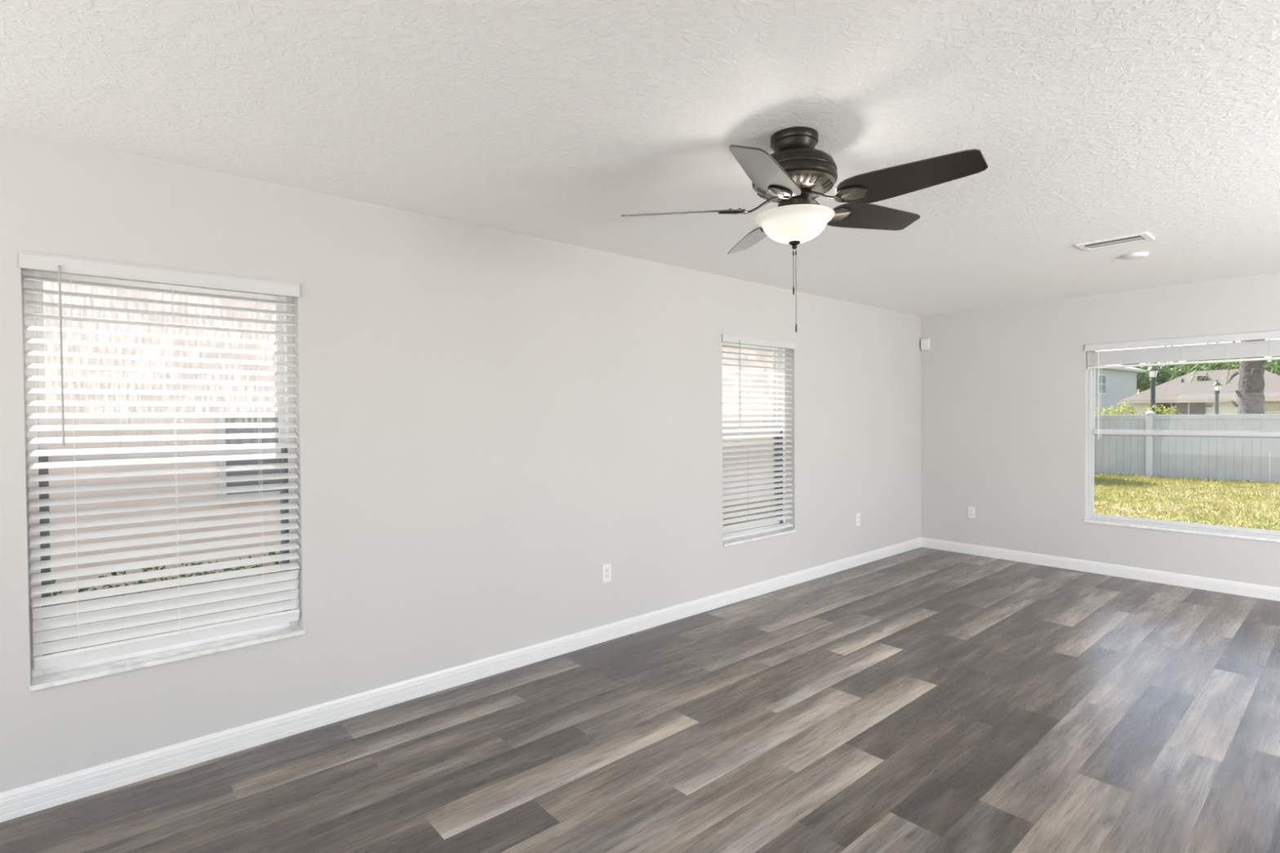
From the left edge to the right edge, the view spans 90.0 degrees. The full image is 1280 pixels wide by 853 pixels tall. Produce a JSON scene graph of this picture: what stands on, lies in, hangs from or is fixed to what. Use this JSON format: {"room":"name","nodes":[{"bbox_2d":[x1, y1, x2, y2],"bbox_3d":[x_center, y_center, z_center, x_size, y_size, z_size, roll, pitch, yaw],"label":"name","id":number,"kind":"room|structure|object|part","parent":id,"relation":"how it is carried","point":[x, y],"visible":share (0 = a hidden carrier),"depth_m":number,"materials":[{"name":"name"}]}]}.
{"room":"empty living room","nodes":[
{"label":"empty living room","id":0,"kind":"room"},
{"bbox_2d":[0,127,920,792],"bbox_3d":[-0.596,0.133,3.818,9.700,2.640,0.200,-1,1,-41],"label":"wall","id":1,"kind":"structure","parent":0,"point":[488,420],"depth_m":3.33,"materials":[{"name":"paint"}]},
{"bbox_2d":[22,268,305,691],"bbox_3d":[-1.923,0.160,2.654,0.902,1.566,0.208,-1,1,-41],"label":"window","id":2,"kind":"structure","parent":1,"relation":"in","point":[61,675],"depth_m":2.55,"materials":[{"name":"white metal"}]},
{"bbox_2d":[18,250,299,671],"bbox_3d":[-1.877,0.130,2.600,0.900,1.518,0.089,-1,1,-41],"label":"window blind","id":3,"kind":"object","parent":2,"relation":"attached to","point":[33,261],"visible":1,"depth_m":2.56,"materials":[{"name":"white plastic"}]},
{"bbox_3d":[-2.126,0.142,2.407,0.002,1.430,0.053,-1,1,-41],"label":"ladder cord","id":4,"kind":"part","parent":3,"relation":"part of","materials":[{"name":"white fabric"}]},
{"bbox_3d":[-1.892,-0.599,2.600,0.882,0.043,0.056,-1,1,-41],"label":"head rail","id":5,"kind":"part","parent":3,"relation":"part of","materials":[{"name":"white plastic"}]},
{"bbox_3d":[-1.883,0.862,2.625,0.878,0.053,0.033,-1,1,-41],"label":"rail","id":6,"kind":"part","parent":3,"relation":"part of","materials":[{"name":"white plastic"}]},
{"bbox_3d":[-1.893,0.137,2.609,0.002,1.430,0.053,-1,1,-41],"label":"ladder cord","id":7,"kind":"part","parent":3,"relation":"part of","materials":[{"name":"white fabric"}]},
{"bbox_3d":[-1.665,0.132,2.807,0.002,1.430,0.053,-1,1,-41],"label":"ladder cord","id":8,"kind":"part","parent":3,"relation":"part of","materials":[{"name":"white fabric"}]},
{"bbox_3d":[-1.974,-0.227,2.703,0.834,0.733,0.028,-1,1,-41],"label":"sash","id":9,"kind":"part","parent":2,"relation":"part of","materials":[{"name":"white metal"}]},
{"bbox_3d":[-1.944,0.498,2.687,0.834,0.797,0.030,-1,1,-41],"label":"sash","id":10,"kind":"part","parent":2,"relation":"part of","materials":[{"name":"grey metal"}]},
{"bbox_3d":[-1.945,0.121,2.679,0.782,0.046,0.036,-1,1,-41],"label":"meeting rail","id":11,"kind":"part","parent":2,"relation":"part of","materials":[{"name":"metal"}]},
{"bbox_3d":[-1.885,0.934,2.629,0.902,0.018,0.108,-1,1,-41],"label":"sill","id":12,"kind":"part","parent":2,"relation":"part of","materials":[{"name":"stone"}]},
{"bbox_3d":[-1.942,0.879,2.694,0.782,0.034,0.030,-1,1,-41],"label":"rail","id":13,"kind":"part","parent":2,"relation":"part of","materials":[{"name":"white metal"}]},
{"bbox_2d":[0,537,921,822],"bbox_3d":[-0.518,1.304,3.757,9.300,0.100,0.013,-1,1,-41],"label":"baseboard","id":14,"kind":"structure","parent":1,"relation":"attached to","point":[16,802],"depth_m":3.02,"materials":[{"name":"paint"}]},
{"bbox_2d":[602,563,611,582],"bbox_3d":[-0.208,0.922,4.025,0.070,0.115,0.009,-1,1,-41],"label":"wall outlet","id":15,"kind":"object","parent":1,"relation":"attached to","point":[606,568],"visible":1,"depth_m":4.02,"materials":[{"name":"white plastic"}]},
{"bbox_2d":[721,342,796,546],"bbox_3d":[0.888,0.099,5.094,0.903,1.566,0.208,-1,1,-41],"label":"window","id":16,"kind":"structure","parent":1,"relation":"in","point":[756,536],"depth_m":5.36,"materials":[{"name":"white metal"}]},
{"bbox_3d":[0.837,-0.288,5.143,0.835,0.733,0.028,-1,1,-41],"label":"sash","id":17,"kind":"part","parent":16,"relation":"part of","materials":[{"name":"white metal"}]},
{"bbox_3d":[0.866,0.060,5.118,0.783,0.046,0.036,-1,1,-41],"label":"meeting rail","id":18,"kind":"part","parent":16,"relation":"part of","materials":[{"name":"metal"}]},
{"bbox_3d":[0.869,0.819,5.133,0.783,0.034,0.030,-1,1,-41],"label":"rail","id":19,"kind":"part","parent":16,"relation":"part of","materials":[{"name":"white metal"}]},
{"bbox_2d":[721,333,795,539],"bbox_3d":[0.934,0.074,5.040,0.901,1.529,0.089,-1,1,-41],"label":"window blind","id":20,"kind":"object","parent":16,"relation":"attached to","point":[726,338],"visible":0.83,"depth_m":5.03,"materials":[{"name":"white plastic"}]},
{"bbox_3d":[0.800,0.090,4.947,0.002,1.453,0.053,-1,1,-41],"label":"ladder cord","id":21,"kind":"part","parent":20,"relation":"part of","materials":[{"name":"white fabric"}]},
{"bbox_3d":[0.918,-0.660,5.040,0.883,0.043,0.056,-1,1,-41],"label":"head rail","id":22,"kind":"part","parent":20,"relation":"part of","materials":[{"name":"white plastic"}]},
{"bbox_3d":[0.928,0.824,5.066,0.879,0.029,0.053,-1,1,-41],"label":"rail","id":23,"kind":"part","parent":20,"relation":"part of","materials":[{"name":"white plastic"}]},
{"bbox_3d":[1.061,0.085,5.173,0.002,1.453,0.053,-1,1,-41],"label":"ladder cord","id":24,"kind":"part","parent":20,"relation":"part of","materials":[{"name":"white fabric"}]},
{"bbox_3d":[0.926,0.873,5.069,0.903,0.018,0.108,-1,1,-41],"label":"sill","id":25,"kind":"part","parent":16,"relation":"part of","materials":[{"name":"stone"}]},
{"bbox_3d":[0.867,0.437,5.127,0.835,0.797,0.030,-1,1,-41],"label":"sash","id":26,"kind":"part","parent":16,"relation":"part of","materials":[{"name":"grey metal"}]},
{"bbox_2d":[856,512,860,525],"bbox_3d":[2.038,0.868,5.974,0.070,0.115,0.009,-1,1,-41],"label":"wall outlet","id":27,"kind":"object","parent":1,"relation":"attached to","point":[858,515],"visible":1,"depth_m":5.97,"materials":[{"name":"white plastic"}]},
{"bbox_2d":[0,0,1279,316],"bbox_3d":[1.427,-1.122,1.456,9.700,0.120,6.400,-1,1,-41],"label":"ceiling","id":28,"kind":"structure","parent":0,"point":[558,121],"depth_m":2.17,"materials":[{"name":"white paint"}]},
{"bbox_2d":[621,126,988,332],"bbox_3d":[0.607,-0.710,2.358,1.240,0.722,1.218,-1,1,-41],"label":"ceiling fan","id":29,"kind":"object","parent":28,"relation":"hanging from","point":[797,173],"visible":1,"depth_m":2.25,"materials":[{"name":"brown metal"}]},
{"bbox_3d":[0.165,-0.809,2.426,0.465,0.052,0.157,0,1,8],"label":"blade","id":30,"kind":"part","parent":29,"relation":"part of","materials":[{"name":"black wood"}]},
{"bbox_3d":[0.497,-0.818,2.776,0.157,0.052,0.465,-1,1,-10],"label":"blade","id":31,"kind":"part","parent":29,"relation":"part of","materials":[{"name":"black wood"}]},
{"bbox_3d":[0.395,-0.795,2.002,0.157,0.055,0.465,0,1,26],"label":"blade","id":32,"kind":"part","parent":29,"relation":"part of","materials":[{"name":"black wood"}]},
{"bbox_3d":[0.475,-0.795,2.173,0.099,0.026,0.076,-1,1,-41],"label":"bracket plate","id":33,"kind":"part","parent":29,"relation":"part of","materials":[{"name":"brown metal"}]},
{"bbox_3d":[0.573,-0.731,2.374,0.288,0.094,0.288,-1,1,-41],"label":"lamp shade","id":34,"kind":"part","parent":29,"relation":"part of","materials":[{"name":"white glass"}]},
{"bbox_3d":[0.579,-0.522,2.376,0.003,0.286,0.003,-1,1,-41],"label":"pull chain","id":35,"kind":"part","parent":29,"relation":"part of","materials":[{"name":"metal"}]},
{"bbox_3d":[0.768,-0.820,2.477,0.102,0.026,0.072,-1,1,-41],"label":"bracket plate","id":36,"kind":"part","parent":29,"relation":"part of","materials":[{"name":"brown metal"}]},
{"bbox_3d":[0.732,-0.805,2.218,0.070,0.025,0.104,-1,1,-41],"label":"bracket plate","id":37,"kind":"part","parent":29,"relation":"part of","materials":[{"name":"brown metal"}]},
{"bbox_3d":[0.932,-0.834,2.567,0.465,0.062,0.157,-1,1,-28],"label":"blade","id":38,"kind":"part","parent":29,"relation":"part of","materials":[{"name":"black wood"}]},
{"bbox_3d":[0.864,-0.809,2.084,0.167,0.052,0.469,-1,1,-41],"label":"blade","id":39,"kind":"part","parent":29,"relation":"part of","materials":[{"name":"black wood"}]},
{"bbox_2d":[1075,231,1155,251],"bbox_3d":[2.846,-1.105,3.840,0.213,0.014,0.347,-1,1,-41],"label":"ceiling vent","id":40,"kind":"object","parent":28,"relation":"in","point":[1144,236],"visible":1,"depth_m":3.82,"materials":[{"name":"metal"}]},
{"bbox_2d":[1122,252,1149,259],"bbox_3d":[3.230,-1.107,4.170,0.138,0.026,0.138,-1,1,-41],"label":"smoke detector","id":41,"kind":"object","parent":28,"relation":"attached to","point":[1136,255],"visible":1,"depth_m":4.13,"materials":[{"name":"white plastic"}]},
{"bbox_2d":[0,546,1279,852],"bbox_3d":[1.445,1.427,1.499,9.300,0.100,6.000,-1,1,-41],"label":"floor","id":42,"kind":"structure","parent":0,"point":[922,700],"depth_m":2.73,"materials":[{"name":"grey laminate"}]},
{"bbox_2d":[920,272,1279,587],"bbox_3d":[5.088,0.081,4.515,0.200,2.640,6.200,-1,1,-41],"label":"wall","id":43,"kind":"structure","parent":0,"point":[1005,389],"depth_m":5.91,"materials":[{"name":"paint"}]},
{"bbox_2d":[920,337,929,350],"bbox_3d":[2.995,-0.865,6.715,0.048,0.122,0.082,-1,1,-41],"label":"sensor","id":44,"kind":"object","parent":43,"relation":"attached to","point":[925,343],"visible":1,"depth_m":6.70,"materials":[{"name":"white plastic"}]},
{"bbox_2d":[968,506,975,518],"bbox_3d":[3.320,0.862,6.412,0.009,0.115,0.070,-1,1,-41],"label":"wall outlet","id":45,"kind":"object","parent":43,"relation":"attached to","point":[971,510],"visible":1,"depth_m":6.41,"materials":[{"name":"white plastic"}]},
{"bbox_2d":[920,537,1279,601],"bbox_3d":[4.951,1.252,4.540,0.013,0.100,6.000,-1,1,-41],"label":"baseboard","id":46,"kind":"structure","parent":43,"relation":"attached to","point":[1270,593],"depth_m":5.51,"materials":[{"name":"paint"}]},
{"bbox_2d":[1084,351,1279,542],"bbox_3d":[4.550,0.072,5.122,0.208,1.566,1.630,-1,1,-41],"label":"window","id":47,"kind":"structure","parent":43,"relation":"in","point":[1273,535],"depth_m":5.33,"materials":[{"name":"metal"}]},
{"bbox_3d":[4.580,0.428,5.151,0.030,0.789,1.590,-1,1,-41],"label":"sash","id":48,"kind":"part","parent":47,"relation":"part of","materials":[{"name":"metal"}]},
{"bbox_3d":[4.602,-0.311,5.163,0.028,0.769,1.590,-1,1,-41],"label":"sash","id":49,"kind":"part","parent":47,"relation":"part of","materials":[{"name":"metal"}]},
{"bbox_3d":[4.517,0.847,5.101,0.108,0.018,1.630,-1,1,-41],"label":"sill","id":50,"kind":"part","parent":47,"relation":"part of","materials":[{"name":"stone"}]},
{"bbox_2d":[1084,329,1279,439],"bbox_3d":[4.493,-0.300,5.068,0.089,0.832,1.628,-1,1,-41],"label":"window blind","id":51,"kind":"object","parent":47,"relation":"attached to","point":[1270,348],"visible":1,"depth_m":5.15,"materials":[{"name":"white plastic"}]},
{"bbox_3d":[4.020,-0.287,5.581,0.010,0.745,0.009,-1,1,-41],"label":"lift cord","id":52,"kind":"part","parent":51,"relation":"part of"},
{"bbox_3d":[4.504,-0.592,5.075,0.050,0.123,1.606,-1,1,-41],"label":"slat panel","id":53,"kind":"part","parent":51,"relation":"part of","materials":[{"name":"white plastic"}]},
{"bbox_3d":[4.505,-0.513,5.076,0.052,0.018,1.606,-1,1,-41],"label":"rail","id":54,"kind":"part","parent":51,"relation":"part of","materials":[{"name":"white plastic"}]},
{"bbox_3d":[4.575,0.055,5.143,0.036,0.046,1.558,-1,1,-41],"label":"meeting rail","id":55,"kind":"part","parent":47,"relation":"part of","materials":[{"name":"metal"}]},
{"bbox_3d":[4.582,0.806,5.157,0.030,0.034,1.558,-1,1,-41],"label":"rail","id":56,"kind":"part","parent":47,"relation":"part of","materials":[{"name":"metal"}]},
{"label":"outside","id":57,"kind":"structure","parent":0,"visible":0},
{"bbox_2d":[51,450,1279,653],"bbox_3d":[33.679,1.004,26.832,114.000,0.192,70.000,-1,1,-41],"label":"lawn","id":58,"kind":"structure","parent":57,"point":[1099,482],"depth_m":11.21,"materials":[{"name":"green plant"}]},
{"bbox_2d":[51,544,281,605],"bbox_3d":[-2.264,1.395,8.271,9.750,0.439,0.559,-1,1,-41],"label":"undergrowth","id":59,"kind":"object","parent":58,"relation":"on","point":[53,581],"visible":0.08,"depth_m":6.23,"materials":[{"name":"green plant"}]},
{"bbox_2d":[43,281,773,595],"bbox_3d":[-5.356,-2.629,10.682,21.000,8.800,7.950,-1,1,-41],"label":"house","id":60,"kind":"structure","parent":58,"relation":"on","point":[48,286],"depth_m":6.53,"materials":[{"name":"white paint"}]},
{"bbox_2d":[1095,401,1137,414],"bbox_3d":[14.976,0.292,20.307,1.496,2.179,1.515,-1,1,-41],"label":"shrub","id":61,"kind":"object","parent":58,"relation":"on","point":[1112,409],"visible":0.07,"depth_m":20.13,"materials":[{"name":"green plant"}]},
{"bbox_2d":[1095,364,1143,414],"bbox_3d":[29.454,-2.612,48.010,14.737,7.020,9.663,-1,1,-36],"label":"house","id":62,"kind":"structure","parent":58,"relation":"on","point":[1117,384],"depth_m":45.63,"materials":[{"name":"grey paint"}]},
{"bbox_2d":[1120,363,1159,394],"bbox_3d":[43.717,-2.986,59.279,5.488,7.125,6.404,0,1,-1],"label":"leafy tree","id":63,"kind":"object","parent":58,"relation":"on","point":[1140,377],"visible":0.09,"depth_m":56.76,"materials":[{"name":"green plant"}]},
{"bbox_2d":[1146,362,1159,411],"bbox_3d":[16.524,-0.356,20.624,0.345,3.430,0.345,-1,1,-41],"label":"lamp post","id":64,"kind":"object","parent":58,"relation":"on","point":[1153,371],"visible":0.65,"depth_m":20.56,"materials":[{"name":"black metal"}]},
{"bbox_3d":[16.514,-1.668,20.602,0.223,0.253,0.223,-1,1,-18],"label":"lantern glass","id":65,"kind":"part","parent":64,"relation":"part of","materials":[{"name":"white glass"}]},
{"bbox_2d":[1137,361,1178,391],"bbox_3d":[53.168,-3.249,63.895,6.906,7.362,6.882,-1,1,-41],"label":"leafy tree","id":66,"kind":"object","parent":58,"relation":"on","point":[1164,374],"visible":0.16,"depth_m":62.93,"materials":[{"name":"green plant"}]},
{"bbox_2d":[1142,404,1182,414],"bbox_3d":[16.076,0.333,19.640,1.101,2.101,1.033,-1,1,-41],"label":"shrub","id":67,"kind":"object","parent":58,"relation":"on","point":[1169,410],"visible":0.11,"depth_m":19.70,"materials":[{"name":"green plant"}]},
{"bbox_2d":[1093,410,1279,483],"bbox_3d":[13.954,0.545,17.482,0.200,1.950,14.850,-1,1,-41],"label":"vinyl fence","id":68,"kind":"object","parent":58,"relation":"on","point":[1224,458],"visible":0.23,"depth_m":16.85,"materials":[{"name":"white plastic"}]},
{"bbox_3d":[13.145,0.643,18.439,0.032,1.735,2.296,-1,1,-41],"label":"panel","id":69,"kind":"part","parent":68,"relation":"part of","materials":[{"name":"plastic"}]},
{"bbox_3d":[13.140,-0.272,18.422,0.060,0.125,2.300,-1,1,-41],"label":"rail","id":70,"kind":"part","parent":68,"relation":"part of","materials":[{"name":"plastic"}]},
{"bbox_3d":[13.937,0.588,17.501,0.150,1.865,0.150,-1,1,-41],"label":"post","id":71,"kind":"part","parent":68,"relation":"part of","materials":[{"name":"plastic"}]},
{"bbox_3d":[14.742,0.662,16.599,0.032,1.735,2.269,-1,1,-41],"label":"panel","id":72,"kind":"part","parent":68,"relation":"part of","materials":[{"name":"plastic"}]},
{"bbox_3d":[14.737,-0.253,16.582,0.060,0.125,2.273,-1,1,-41],"label":"rail","id":73,"kind":"part","parent":68,"relation":"part of","materials":[{"name":"plastic"}]},
{"bbox_3d":[16.300,0.681,14.804,0.032,1.735,2.469,-1,1,-41],"label":"panel","id":74,"kind":"part","parent":68,"relation":"part of","materials":[{"name":"plastic"}]},
{"bbox_3d":[16.295,-0.234,14.787,0.060,0.125,2.473,-1,1,-41],"label":"rail","id":75,"kind":"part","parent":68,"relation":"part of","materials":[{"name":"plastic"}]},
{"bbox_2d":[1119,368,1279,450],"bbox_3d":[31.658,-0.962,33.963,12.440,4.160,7.490,-1,1,-41],"label":"house","id":76,"kind":"structure","parent":58,"relation":"on","point":[1190,398],"depth_m":31.41,"materials":[{"name":"white paint"}]},
{"bbox_3d":[26.391,-0.399,31.264,0.030,1.600,1.970,-1,1,-41],"label":"porch frame","id":77,"kind":"part","parent":76,"relation":"part of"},
{"bbox_2d":[1196,375,1208,380],"bbox_3d":[29.327,-2.516,33.360,0.500,0.220,0.380,-1,1,-41],"label":"roof vent","id":78,"kind":"object","parent":76,"relation":"attached to","point":[1198,377],"depth_m":33.19,"materials":[{"name":"grey metal"}]},
{"bbox_2d":[1168,358,1240,379],"bbox_3d":[44.187,-2.792,49.993,5.835,7.043,5.970,0,1,18],"label":"leafy tree","id":79,"kind":"object","parent":58,"relation":"on","point":[1179,371],"visible":0.15,"depth_m":48.57,"materials":[{"name":"green plant"}]},
{"bbox_2d":[1149,337,1279,477],"bbox_3d":[16.300,-1.107,17.041,4.341,5.162,3.836,0,1,29],"label":"palm tree","id":80,"kind":"object","parent":58,"relation":"on","point":[1251,396],"visible":0.12,"depth_m":16.96,"materials":[{"name":"green plant"}]},
{"bbox_2d":[1211,379,1222,414],"bbox_3d":[21.583,-0.247,23.952,0.300,3.030,0.300,-1,1,-41],"label":"lamp post","id":81,"kind":"object","parent":58,"relation":"on","point":[1216,385],"visible":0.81,"depth_m":23.89,"materials":[{"name":"black metal"}]},
{"bbox_3d":[21.575,-1.412,23.933,0.194,0.220,0.194,-1,1,-18],"label":"lantern glass","id":82,"kind":"part","parent":81,"relation":"part of","materials":[{"name":"white glass"}]},
{"bbox_2d":[1237,360,1279,375],"bbox_3d":[53.942,-2.958,55.633,6.532,7.047,6.291,-1,1,-41],"label":"leafy tree","id":83,"kind":"object","parent":58,"relation":"on","point":[1268,367],"visible":0.02,"depth_m":53.59,"materials":[{"name":"green plant"}]},
{"bbox_2d":[1270,355,1279,375],"bbox_3d":[48.090,-2.640,44.436,6.131,6.869,6.001,0,1,4],"label":"leafy tree","id":84,"kind":"object","parent":58,"relation":"on","point":[1275,363],"visible":0.65,"depth_m":46.60,"materials":[{"name":"green plant"}]}
]}

